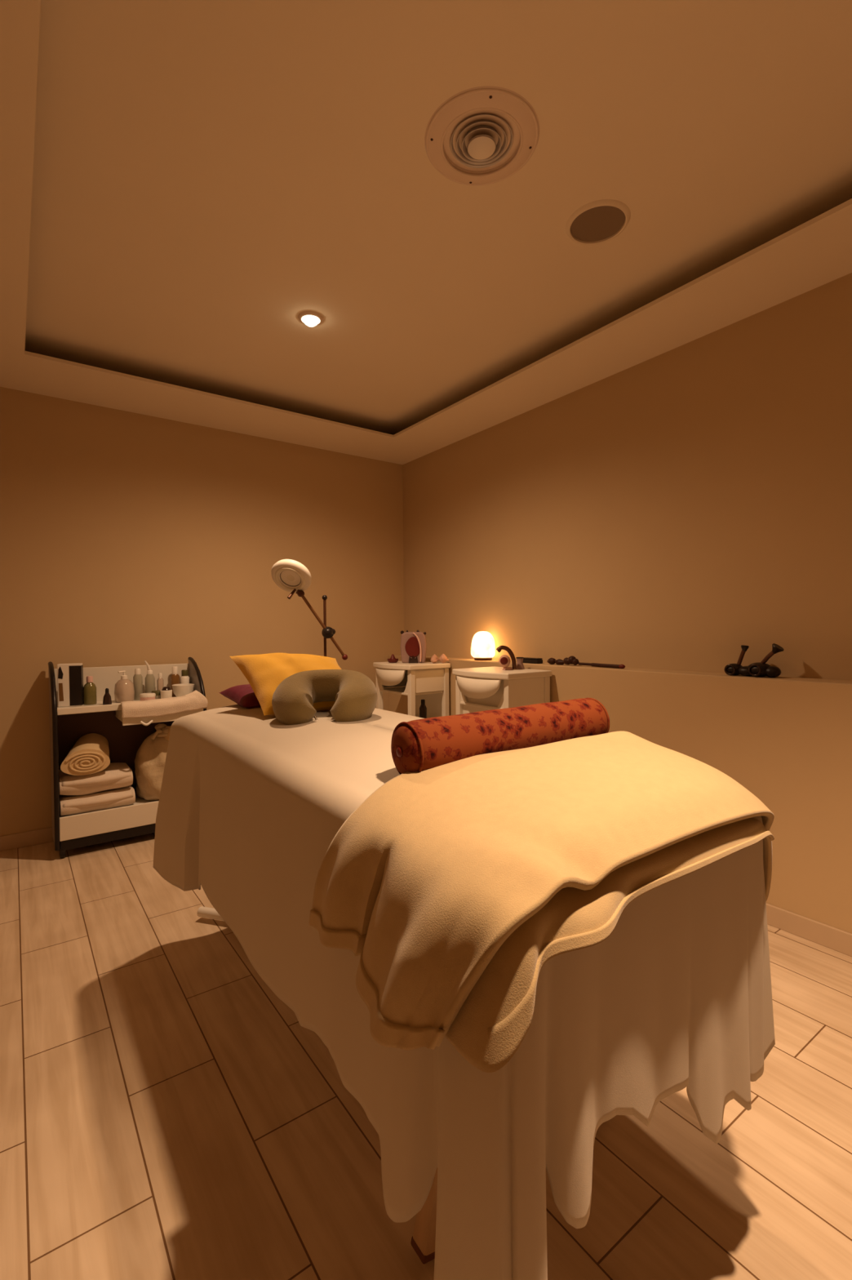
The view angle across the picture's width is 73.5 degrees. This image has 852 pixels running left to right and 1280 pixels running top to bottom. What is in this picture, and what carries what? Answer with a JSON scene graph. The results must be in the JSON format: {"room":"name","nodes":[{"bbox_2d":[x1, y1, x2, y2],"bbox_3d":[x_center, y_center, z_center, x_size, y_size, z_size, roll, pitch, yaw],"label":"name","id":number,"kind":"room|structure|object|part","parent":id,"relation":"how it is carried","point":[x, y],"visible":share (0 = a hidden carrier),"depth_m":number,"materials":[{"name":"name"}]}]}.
{"room":"spa","nodes":[
{"label":"spa","id":0,"kind":"room"},
{"bbox_2d":[0,386,404,835],"bbox_3d":[-1.318,-0.229,3.551,2.970,2.555,0.100,-1,1,-36],"label":"wall","id":1,"kind":"structure","parent":0,"point":[127,538],"depth_m":3.33,"materials":[{"name":"paint"}]},
{"bbox_2d":[0,826,53,851],"bbox_3d":[-1.339,1.014,3.484,2.610,0.074,0.012,-1,1,-36],"label":"baseboard","id":2,"kind":"structure","parent":1,"relation":"attached to","point":[18,840],"depth_m":2.95,"materials":[{"name":"wood"}]},
{"bbox_2d":[0,832,851,1279],"bbox_3d":[0.119,1.106,1.616,2.970,0.060,4.950,-1,1,-36],"label":"floor","id":3,"kind":"structure","parent":0,"point":[165,1114],"depth_m":1.26,"materials":[{"name":"brown wood"}]},
{"bbox_2d":[48,657,206,857],"bbox_3d":[-1.565,0.585,3.033,0.714,0.954,0.388,-1,1,-36],"label":"shelving unit","id":4,"kind":"object","parent":3,"relation":"on","point":[124,737],"visible":0.51,"depth_m":3.00,"materials":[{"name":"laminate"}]},
{"bbox_3d":[-1.869,0.572,2.862,0.018,0.892,0.305,-1,1,-36],"label":"panel","id":5,"kind":"part","parent":4,"relation":"part of","materials":[{"name":"grey laminate"}]},
{"bbox_3d":[-1.865,0.566,2.857,0.022,0.903,0.317,-1,1,-36],"label":"edge trim","id":6,"kind":"part","parent":4,"relation":"part of","materials":[{"name":"black laminate"}]},
{"bbox_2d":[57,662,83,706],"bbox_3d":[-1.811,0.228,2.903,0.105,0.215,0.062,-1,1,-24],"label":"carton","id":7,"kind":"object","parent":4,"relation":"on","point":[69,676],"visible":1,"depth_m":2.88,"materials":[{"name":"white cardboard"}]},
{"bbox_2d":[57,666,62,679],"bbox_3d":[-1.833,0.164,2.858,0.022,0.065,0.001,-1,1,-24],"label":"print","id":8,"kind":"object","parent":7,"relation":"on","point":[60,673],"depth_m":2.86},
{"bbox_2d":[58,683,63,701],"bbox_3d":[-1.831,0.261,2.861,0.020,0.090,0.001,-1,1,-24],"label":"print","id":9,"kind":"object","parent":7,"relation":"attached to","point":[60,685],"depth_m":2.86},
{"bbox_3d":[-1.787,0.230,2.913,0.053,0.201,0.062,-1,1,-24],"label":"black panel","id":10,"kind":"part","parent":7,"relation":"part of","materials":[{"name":"black cardboard"}]},
{"bbox_2d":[83,675,97,704],"bbox_3d":[-1.747,0.261,2.962,0.060,0.146,0.060,-1,1,-36],"label":"bottle","id":11,"kind":"object","parent":4,"relation":"on","point":[89,688],"visible":1,"depth_m":2.94,"materials":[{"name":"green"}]},
{"bbox_2d":[59,785,135,815],"bbox_3d":[-1.713,0.825,2.965,0.329,0.095,0.261,-1,1,-36],"label":"folded towel","id":12,"kind":"object","parent":4,"relation":"on","point":[124,796],"visible":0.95,"depth_m":2.87,"materials":[{"name":"white fabric"}]},
{"bbox_2d":[58,762,133,795],"bbox_3d":[-1.719,0.723,2.959,0.321,0.111,0.261,-1,1,-36],"label":"folded towel","id":13,"kind":"object","parent":12,"relation":"on","point":[117,775],"visible":0.95,"depth_m":2.87,"materials":[{"name":"white fabric"}]},
{"bbox_2d":[60,733,110,775],"bbox_3d":[-1.751,0.586,2.934,0.236,0.165,0.261,-1,1,-36],"label":"rolled towel","id":14,"kind":"object","parent":13,"relation":"on","point":[90,754],"visible":1,"depth_m":2.85,"materials":[{"name":"beige fabric"}]},
{"bbox_3d":[-1.589,0.339,3.059,0.674,0.032,0.286,-1,1,-36],"label":"shelf","id":15,"kind":"part","parent":4,"relation":"part of","materials":[{"name":"beige laminate"}]},
{"bbox_2d":[102,688,111,704],"bbox_3d":[-1.649,0.291,2.947,0.042,0.084,0.042,-1,1,-36],"label":"dropper bottle","id":16,"kind":"object","parent":4,"relation":"on","point":[107,700],"visible":0.97,"depth_m":2.94,"materials":[{"name":"black glass"}]},
{"bbox_2d":[59,793,159,841],"bbox_3d":[-1.587,0.914,3.074,0.674,0.115,0.278,-1,1,-36],"label":"drawer","id":17,"kind":"object","parent":4,"relation":"on","point":[140,815],"depth_m":2.89,"materials":[{"name":"laminate"}]},
{"bbox_3d":[-1.678,0.242,3.178,0.674,0.195,0.012,-1,1,-36],"label":"panel","id":18,"kind":"part","parent":4,"relation":"part of","materials":[{"name":"beige laminate"}]},
{"bbox_2d":[114,670,134,702],"bbox_3d":[-1.618,0.247,3.056,0.098,0.167,0.098,-1,1,-36],"label":"pump bottle","id":19,"kind":"object","parent":4,"relation":"on","point":[124,691],"visible":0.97,"depth_m":3.02,"materials":[{"name":"beige plastic"}]},
{"bbox_2d":[133,668,142,700],"bbox_3d":[-1.587,0.243,3.140,0.046,0.172,0.046,-1,1,-36],"label":"lotion bottle","id":20,"kind":"object","parent":4,"relation":"on","point":[137,678],"visible":0.87,"depth_m":3.12,"materials":[{"name":"beige plastic"}]},
{"bbox_3d":[-1.424,0.423,2.906,0.062,0.027,0.022,-1,1,-36],"label":"drawer pull","id":21,"kind":"part","parent":4,"relation":"part of","materials":[{"name":"white plastic"}]},
{"bbox_2d":[139,693,155,701],"bbox_3d":[-1.499,0.309,3.069,0.078,0.041,0.078,-1,1,-36],"label":"tin","id":22,"kind":"object","parent":4,"relation":"on","point":[144,696],"visible":0.71,"depth_m":3.04,"materials":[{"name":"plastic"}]},
{"bbox_2d":[144,660,155,693],"bbox_3d":[-1.540,0.220,3.174,0.053,0.214,0.050,-1,1,-36],"label":"spray bottle","id":23,"kind":"object","parent":4,"relation":"on","point":[149,678],"visible":0.8,"depth_m":3.16,"materials":[{"name":"beige plastic"}]},
{"bbox_2d":[134,723,171,800],"bbox_3d":[-1.456,0.661,3.150,0.279,0.400,0.286,-1,1,-36],"label":"plastic bag","id":24,"kind":"object","parent":4,"relation":"on","point":[150,757],"visible":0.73,"depth_m":3.04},
{"bbox_2d":[151,690,160,698],"bbox_3d":[-1.478,0.303,3.134,0.058,0.049,0.058,-1,1,-36],"label":"jar","id":25,"kind":"object","parent":4,"relation":"on","point":[157,693],"visible":0.34,"depth_m":3.11,"materials":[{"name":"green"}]},
{"bbox_3d":[-1.453,0.392,3.094,0.390,0.065,0.315,-1,1,-36],"label":"drawer","id":26,"kind":"part","parent":4,"relation":"part of","materials":[{"name":"beige laminate"}]},
{"bbox_2d":[156,672,164,690],"bbox_3d":[-1.499,0.256,3.216,0.034,0.140,0.034,-1,1,-36],"label":"bottle","id":27,"kind":"object","parent":4,"relation":"on","point":[160,682],"visible":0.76,"depth_m":3.21,"materials":[{"name":"beige plastic"}]},
{"bbox_2d":[120,690,208,719],"bbox_3d":[-1.369,0.334,2.988,0.414,0.122,0.091,-1,1,-36],"label":"cloth","id":28,"kind":"object","parent":4,"relation":"on","point":[195,700],"visible":1,"depth_m":2.95,"materials":[{"name":"white fabric"}]},
{"bbox_2d":[160,686,172,698],"bbox_3d":[-1.419,0.291,3.114,0.060,0.073,0.060,-1,1,-36],"label":"jar","id":29,"kind":"object","parent":4,"relation":"on","point":[166,692],"visible":0.78,"depth_m":3.09,"materials":[{"name":"white ceramic"}]},
{"bbox_2d":[170,666,180,697],"bbox_3d":[-1.444,0.238,3.281,0.050,0.172,0.050,-1,1,-36],"label":"oil bottle","id":30,"kind":"object","parent":4,"relation":"on","point":[175,677],"visible":0.74,"depth_m":3.26,"materials":[{"name":"brown glass"}]},
{"bbox_2d":[172,683,194,697],"bbox_3d":[-1.362,0.287,3.199,0.116,0.076,0.116,-1,1,-36],"label":"bowl","id":31,"kind":"object","parent":4,"relation":"on","point":[179,690],"visible":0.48,"depth_m":3.16,"materials":[{"name":"white ceramic"}]},
{"bbox_2d":[180,669,190,684],"bbox_3d":[-1.401,0.248,3.312,0.052,0.150,0.052,-1,1,-36],"label":"bottle","id":32,"kind":"object","parent":4,"relation":"on","point":[184,678],"visible":0.56,"depth_m":3.29,"materials":[{"name":"white plastic"}]},
{"bbox_3d":[-1.309,0.559,3.269,0.018,0.892,0.305,-1,1,-36],"label":"panel","id":33,"kind":"part","parent":4,"relation":"part of","materials":[{"name":"grey laminate"}]},
{"bbox_3d":[-1.305,0.552,3.263,0.022,0.903,0.317,-1,1,-36],"label":"edge trim","id":34,"kind":"part","parent":4,"relation":"part of","materials":[{"name":"black laminate"}]},
{"bbox_2d":[271,559,347,660],"bbox_3d":[-0.596,0.321,3.033,0.442,1.464,0.310,-1,1,-36],"label":"lamp","id":35,"kind":"object","parent":3,"relation":"on","point":[291,575],"visible":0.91,"depth_m":2.93,"materials":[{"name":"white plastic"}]},
{"bbox_3d":[-0.684,-0.235,2.907,0.018,0.055,0.052,0,2,40],"label":"handle","id":36,"kind":"part","parent":35,"relation":"part of","materials":[{"name":"brown metal"}]},
{"bbox_3d":[-0.545,-0.073,3.030,0.264,0.348,0.016,-1,1,-36],"label":"arm","id":37,"kind":"part","parent":35,"relation":"part of","materials":[{"name":"brown metal"}]},
{"bbox_3d":[-0.519,-0.040,3.049,0.076,0.064,0.054,-1,1,-36],"label":"joint knob","id":38,"kind":"part","parent":35,"relation":"part of","materials":[{"name":"black plastic"}]},
{"bbox_3d":[-0.442,0.093,3.107,0.032,0.032,0.032,-1,1,-36],"label":"arm knob","id":39,"kind":"part","parent":35,"relation":"part of","materials":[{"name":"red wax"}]},
{"bbox_2d":[196,906,437,1263],"bbox_3d":[-0.183,0.688,1.594,0.580,0.766,1.784,-1,1,-36],"label":"bed","id":40,"kind":"object","parent":3,"relation":"on","point":[424,1237],"visible":0.07,"depth_m":1.00,"materials":[{"name":"fabric"},{"name":"wood"}]},
{"bbox_3d":[0.048,0.783,1.037,0.161,0.593,0.043,-1,1,-36],"label":"leg","id":41,"kind":"part","parent":40,"relation":"part of","materials":[{"name":"brown wood"}]},
{"bbox_2d":[152,704,775,1279],"bbox_3d":[-0.163,0.570,1.503,0.738,0.697,1.757,-1,1,-36],"label":"sheet","id":42,"kind":"object","parent":40,"relation":"on","point":[252,804],"visible":0.61,"depth_m":0.85,"materials":[{"name":"fabric"}]},
{"bbox_2d":[218,684,261,708],"bbox_3d":[-0.527,0.194,1.987,0.305,0.098,0.290,-1,1,-36],"label":"cushion","id":43,"kind":"object","parent":42,"relation":"on","point":[244,695],"visible":0.23,"depth_m":1.92,"materials":[{"name":"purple fabric"}]},
{"bbox_2d":[230,653,341,715],"bbox_3d":[-0.422,0.134,1.855,0.371,0.180,0.336,-1,1,-26],"label":"cushion","id":44,"kind":"object","parent":42,"relation":"on","point":[264,673],"visible":0.51,"depth_m":1.82,"materials":[{"name":"fabric"}]},
{"bbox_2d":[271,669,377,724],"bbox_3d":[-0.291,0.169,1.657,0.300,0.156,0.251,0,1,0],"label":"pillow","id":45,"kind":"object","parent":42,"relation":"on","point":[354,695],"visible":0.81,"depth_m":1.59,"materials":[{"name":"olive velvet"}]},
{"bbox_2d":[391,697,609,774],"bbox_3d":[0.166,0.187,1.132,0.521,0.108,0.104,-1,1,-34],"label":"bolster","id":46,"kind":"object","parent":42,"relation":"on","point":[419,745],"visible":0.82,"depth_m":1.05,"materials":[{"name":"red fabric"}]},
{"bbox_2d":[308,730,774,1072],"bbox_3d":[0.230,0.344,0.962,0.801,0.297,0.494,-1,1,-36],"label":"fleece blanket","id":47,"kind":"object","parent":42,"relation":"on","point":[454,885],"visible":0.95,"depth_m":0.73,"materials":[{"name":"beige fabric"}]},
{"bbox_2d":[373,661,450,718],"bbox_3d":[-0.109,0.592,3.694,0.360,0.888,0.434,-1,1,-36],"label":"side table","id":48,"kind":"object","parent":3,"relation":"on","point":[427,681],"visible":0.56,"depth_m":3.59,"materials":[{"name":"beige laminate"}]},
{"bbox_3d":[-0.306,0.569,3.781,0.036,0.783,0.036,-1,1,-36],"label":"post","id":49,"kind":"part","parent":48,"relation":"part of","materials":[{"name":"beige laminate"}]},
{"bbox_2d":[386,653,398,662],"bbox_3d":[-0.216,0.120,3.714,0.074,0.056,0.074,-1,1,-36],"label":"dish","id":50,"kind":"object","parent":48,"relation":"on","point":[393,660],"visible":0.99,"depth_m":3.69,"materials":[{"name":"red ceramic"}]},
{"bbox_3d":[-0.216,0.135,3.714,0.074,0.026,0.074,-1,1,-36],"label":"dish","id":51,"kind":"part","parent":50,"relation":"part of","materials":[{"name":"red ceramic"}]},
{"bbox_3d":[-0.205,0.248,3.855,0.226,0.141,0.012,-1,1,-36],"label":"panel","id":52,"kind":"part","parent":48,"relation":"part of","materials":[{"name":"beige laminate"}]},
{"bbox_2d":[379,686,443,695],"bbox_3d":[-0.096,0.329,3.699,0.282,0.014,0.370,-1,1,-36],"label":"shelf","id":53,"kind":"object","parent":48,"relation":"attached to","point":[402,691],"depth_m":3.58,"materials":[{"name":"beige laminate"}]},
{"bbox_3d":[-0.086,0.574,3.478,0.036,0.783,0.036,-1,1,-36],"label":"post","id":54,"kind":"part","parent":48,"relation":"part of","materials":[{"name":"beige laminate"}]},
{"bbox_2d":[400,630,426,662],"bbox_3d":[-0.081,0.042,3.679,0.170,0.212,0.076,0,1,2],"label":"lantern","id":55,"kind":"object","parent":48,"relation":"on","point":[413,646],"visible":1,"depth_m":3.65,"materials":[{"name":"pink"}]},
{"bbox_3d":[-0.082,0.124,3.651,0.060,0.049,0.012,0,1,2],"label":"burner","id":56,"kind":"part","parent":55,"relation":"part of","materials":[{"name":"black metal"}]},
{"bbox_3d":[-0.058,0.044,3.647,0.058,0.189,0.013,0,1,7],"label":"white cord","id":57,"kind":"part","parent":55,"relation":"part of","materials":[{"name":"pink plastic"}]},
{"bbox_2d":[419,699,426,718],"bbox_3d":[-0.019,0.450,3.615,0.048,0.144,0.048,-1,1,-36],"label":"bottle","id":58,"kind":"object","parent":48,"relation":"on","point":[423,708],"visible":0.76,"depth_m":3.60,"materials":[{"name":"black glass"}]},
{"bbox_3d":[0.024,0.545,3.790,0.010,0.736,0.338,-1,1,-36],"label":"panel","id":59,"kind":"part","parent":48,"relation":"part of","materials":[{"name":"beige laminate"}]},
{"bbox_3d":[0.019,0.252,3.546,0.226,0.141,0.012,-1,1,-36],"label":"panel","id":60,"kind":"part","parent":48,"relation":"part of","materials":[{"name":"beige laminate"}]},
{"bbox_2d":[431,656,437,662],"bbox_3d":[0.051,0.125,3.620,0.039,0.046,0.045,-1,1,-36],"label":"seashell","id":61,"kind":"object","parent":48,"relation":"on","point":[433,660],"visible":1,"depth_m":3.61,"materials":[{"name":"pink"}]},
{"bbox_2d":[431,653,439,662],"bbox_3d":[0.059,0.118,3.663,0.057,0.057,0.048,0,1,14],"label":"seashell","id":62,"kind":"object","parent":48,"relation":"on","point":[434,655],"visible":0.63,"depth_m":3.65,"materials":[{"name":"pink"}]},
{"bbox_2d":[439,653,448,662],"bbox_3d":[0.114,0.116,3.619,0.063,0.063,0.054,-1,1,-26],"label":"seashell","id":63,"kind":"object","parent":48,"relation":"on","point":[443,658],"visible":1,"depth_m":3.60,"materials":[{"name":"pink"}]},
{"bbox_3d":[0.126,0.569,3.632,0.036,0.783,0.036,-1,1,-36],"label":"post","id":64,"kind":"part","parent":48,"relation":"part of","materials":[{"name":"beige laminate"}]},
{"bbox_2d":[452,666,551,715],"bbox_3d":[0.385,0.601,3.014,0.360,0.888,0.434,-1,1,-36],"label":"side table","id":65,"kind":"object","parent":3,"relation":"on","point":[482,688],"visible":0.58,"depth_m":2.88,"materials":[{"name":"beige laminate"}]},
{"bbox_3d":[0.188,0.579,3.101,0.036,0.783,0.036,-1,1,-36],"label":"post","id":66,"kind":"part","parent":65,"relation":"part of","materials":[{"name":"beige laminate"}]},
{"bbox_2d":[460,701,502,709],"bbox_3d":[0.398,0.338,3.020,0.282,0.014,0.370,-1,1,-36],"label":"shelf","id":67,"kind":"object","parent":65,"relation":"attached to","point":[468,704],"depth_m":2.95,"materials":[{"name":"beige laminate"}]},
{"bbox_3d":[0.305,0.559,2.955,0.010,0.736,0.338,-1,1,-36],"label":"panel","id":68,"kind":"part","parent":65,"relation":"part of","materials":[{"name":"beige laminate"}]},
{"bbox_2d":[496,645,516,670],"bbox_3d":[0.423,0.093,2.992,0.100,0.129,0.070,-1,1,-25],"label":"ornament","id":69,"kind":"object","parent":65,"relation":"on","point":[504,660],"visible":1,"depth_m":2.98,"materials":[{"name":"brown wood"}]},
{"bbox_3d":[0.407,0.583,2.799,0.036,0.783,0.036,-1,1,-36],"label":"post","id":70,"kind":"part","parent":65,"relation":"part of","materials":[{"name":"beige laminate"}]},
{"bbox_2d":[515,657,524,669],"bbox_3d":[0.502,0.124,3.049,0.052,0.064,0.052,-1,1,-36],"label":"hourglass","id":71,"kind":"object","parent":65,"relation":"on","point":[520,665],"visible":0.96,"depth_m":3.03,"materials":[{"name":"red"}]},
{"bbox_3d":[0.515,0.559,2.872,0.226,0.736,0.012,-1,1,-36],"label":"panel","id":72,"kind":"part","parent":65,"relation":"part of","materials":[{"name":"beige laminate"}]},
{"bbox_3d":[0.619,0.578,2.953,0.036,0.783,0.036,-1,1,-36],"label":"post","id":73,"kind":"part","parent":65,"relation":"part of","materials":[{"name":"beige laminate"}]},
{"bbox_2d":[0,0,851,464],"bbox_3d":[0.097,-1.418,1.565,2.770,0.080,4.750,-1,1,-36],"label":"ceiling","id":74,"kind":"structure","parent":0,"point":[209,175],"depth_m":1.70,"materials":[{"name":"paint"}]},
{"bbox_2d":[297,311,323,327],"bbox_3d":[-0.498,-1.374,2.462,0.108,0.034,0.108,-1,1,-36],"label":"recessed light","id":75,"kind":"object","parent":74,"relation":"in","point":[311,318],"visible":1,"depth_m":2.44,"materials":[{"name":"white glass"}]},
{"bbox_3d":[-0.498,-1.374,2.462,0.072,0.033,0.072,-1,1,-36],"label":"bulb","id":76,"kind":"part","parent":75,"relation":"part of","materials":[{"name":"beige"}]},
{"bbox_2d":[424,85,539,186],"bbox_3d":[0.153,-1.405,1.572,0.316,0.099,0.316,-1,1,-36],"label":"ceiling vent","id":77,"kind":"object","parent":74,"relation":"in","point":[479,135],"visible":1,"depth_m":1.55,"materials":[{"name":"beige metal"}]},
{"bbox_2d":[565,199,631,244],"bbox_3d":[0.571,-1.383,1.897,0.208,0.011,0.208,-1,1,-36],"label":"ceiling speaker","id":78,"kind":"object","parent":74,"relation":"attached to","point":[599,221],"visible":1,"depth_m":1.89,"materials":[{"name":"paint"}]},
{"bbox_2d":[570,205,626,241],"bbox_3d":[0.571,-1.384,1.897,0.178,0.003,0.178,-1,1,-36],"label":"grille","id":79,"kind":"object","parent":78,"relation":"attached to","point":[588,223],"depth_m":1.89,"materials":[{"name":"grey fabric"}]},
{"bbox_2d":[387,272,851,933],"bbox_3d":[1.238,-0.226,2.349,0.248,2.555,4.850,-1,1,-36],"label":"wall","id":80,"kind":"structure","parent":0,"point":[663,516],"depth_m":2.44,"materials":[{"name":"paint"}]},
{"bbox_2d":[471,631,495,660],"bbox_3d":[0.348,0.035,3.494,0.149,0.178,0.148,-1,1,-36],"label":"salt lamp","id":81,"kind":"object","parent":80,"relation":"on","point":[483,646],"visible":1,"depth_m":3.44,"materials":[{"name":"white"}]},
{"bbox_2d":[522,657,542,663],"bbox_3d":[0.584,0.114,3.170,0.045,0.029,0.140,-1,1,-36],"label":"case","id":82,"kind":"object","parent":80,"relation":"on","point":[526,660],"visible":0.75,"depth_m":3.13,"materials":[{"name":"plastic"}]},
{"bbox_3d":[0.584,0.103,3.170,0.041,0.006,0.136,-1,1,-36],"label":"case lid","id":83,"kind":"part","parent":82,"relation":"part of","materials":[{"name":"black plastic"}]},
{"bbox_2d":[546,656,578,665],"bbox_3d":[0.717,0.109,2.982,0.045,0.056,0.202,-1,1,-36],"label":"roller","id":84,"kind":"object","parent":80,"relation":"on","point":[571,660],"visible":1,"depth_m":2.95,"materials":[{"name":"brown wood"}]},
{"bbox_2d":[578,662,625,668],"bbox_3d":[0.857,0.123,2.785,0.021,0.021,0.274,-1,1,-33],"label":"wooden stick","id":85,"kind":"object","parent":80,"relation":"on","point":[595,664],"visible":1,"depth_m":2.76,"materials":[{"name":"brown wood"}]},
{"bbox_2d":[724,643,784,677],"bbox_3d":[1.272,0.077,2.215,0.077,0.130,0.213,-1,1,-36],"label":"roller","id":86,"kind":"object","parent":80,"relation":"on","point":[757,669],"visible":1,"depth_m":2.18,"materials":[{"name":"black metal"}]},
{"bbox_3d":[1.247,0.066,2.251,0.014,0.065,0.035,-1,1,-36],"label":"stem","id":87,"kind":"part","parent":86,"relation":"part of","materials":[{"name":"brown wood"}]},
{"bbox_2d":[741,644,749,651],"bbox_3d":[1.254,0.032,2.240,0.028,0.024,0.028,-1,1,-36],"label":"cup","id":88,"kind":"object","parent":86,"relation":"on","point":[744,648],"depth_m":2.23,"materials":[{"name":"black plastic"}]},
{"bbox_3d":[1.304,0.066,2.172,0.015,0.061,0.057,-1,1,-36],"label":"stem","id":89,"kind":"part","parent":86,"relation":"part of","materials":[{"name":"brown wood"}]},
{"bbox_2d":[772,643,784,653],"bbox_3d":[1.324,0.033,2.144,0.044,0.039,0.039,-1,1,-36],"label":"cup","id":90,"kind":"object","parent":86,"relation":"on","point":[776,648],"depth_m":2.14,"materials":[{"name":"black plastic"}]},
{"bbox_2d":[766,902,851,956],"bbox_3d":[1.114,1.016,2.338,0.012,0.074,4.750,-1,1,-36],"label":"baseboard","id":91,"kind":"structure","parent":80,"relation":"attached to","point":[831,937],"depth_m":2.00,"materials":[{"name":"wood"}]}
]}

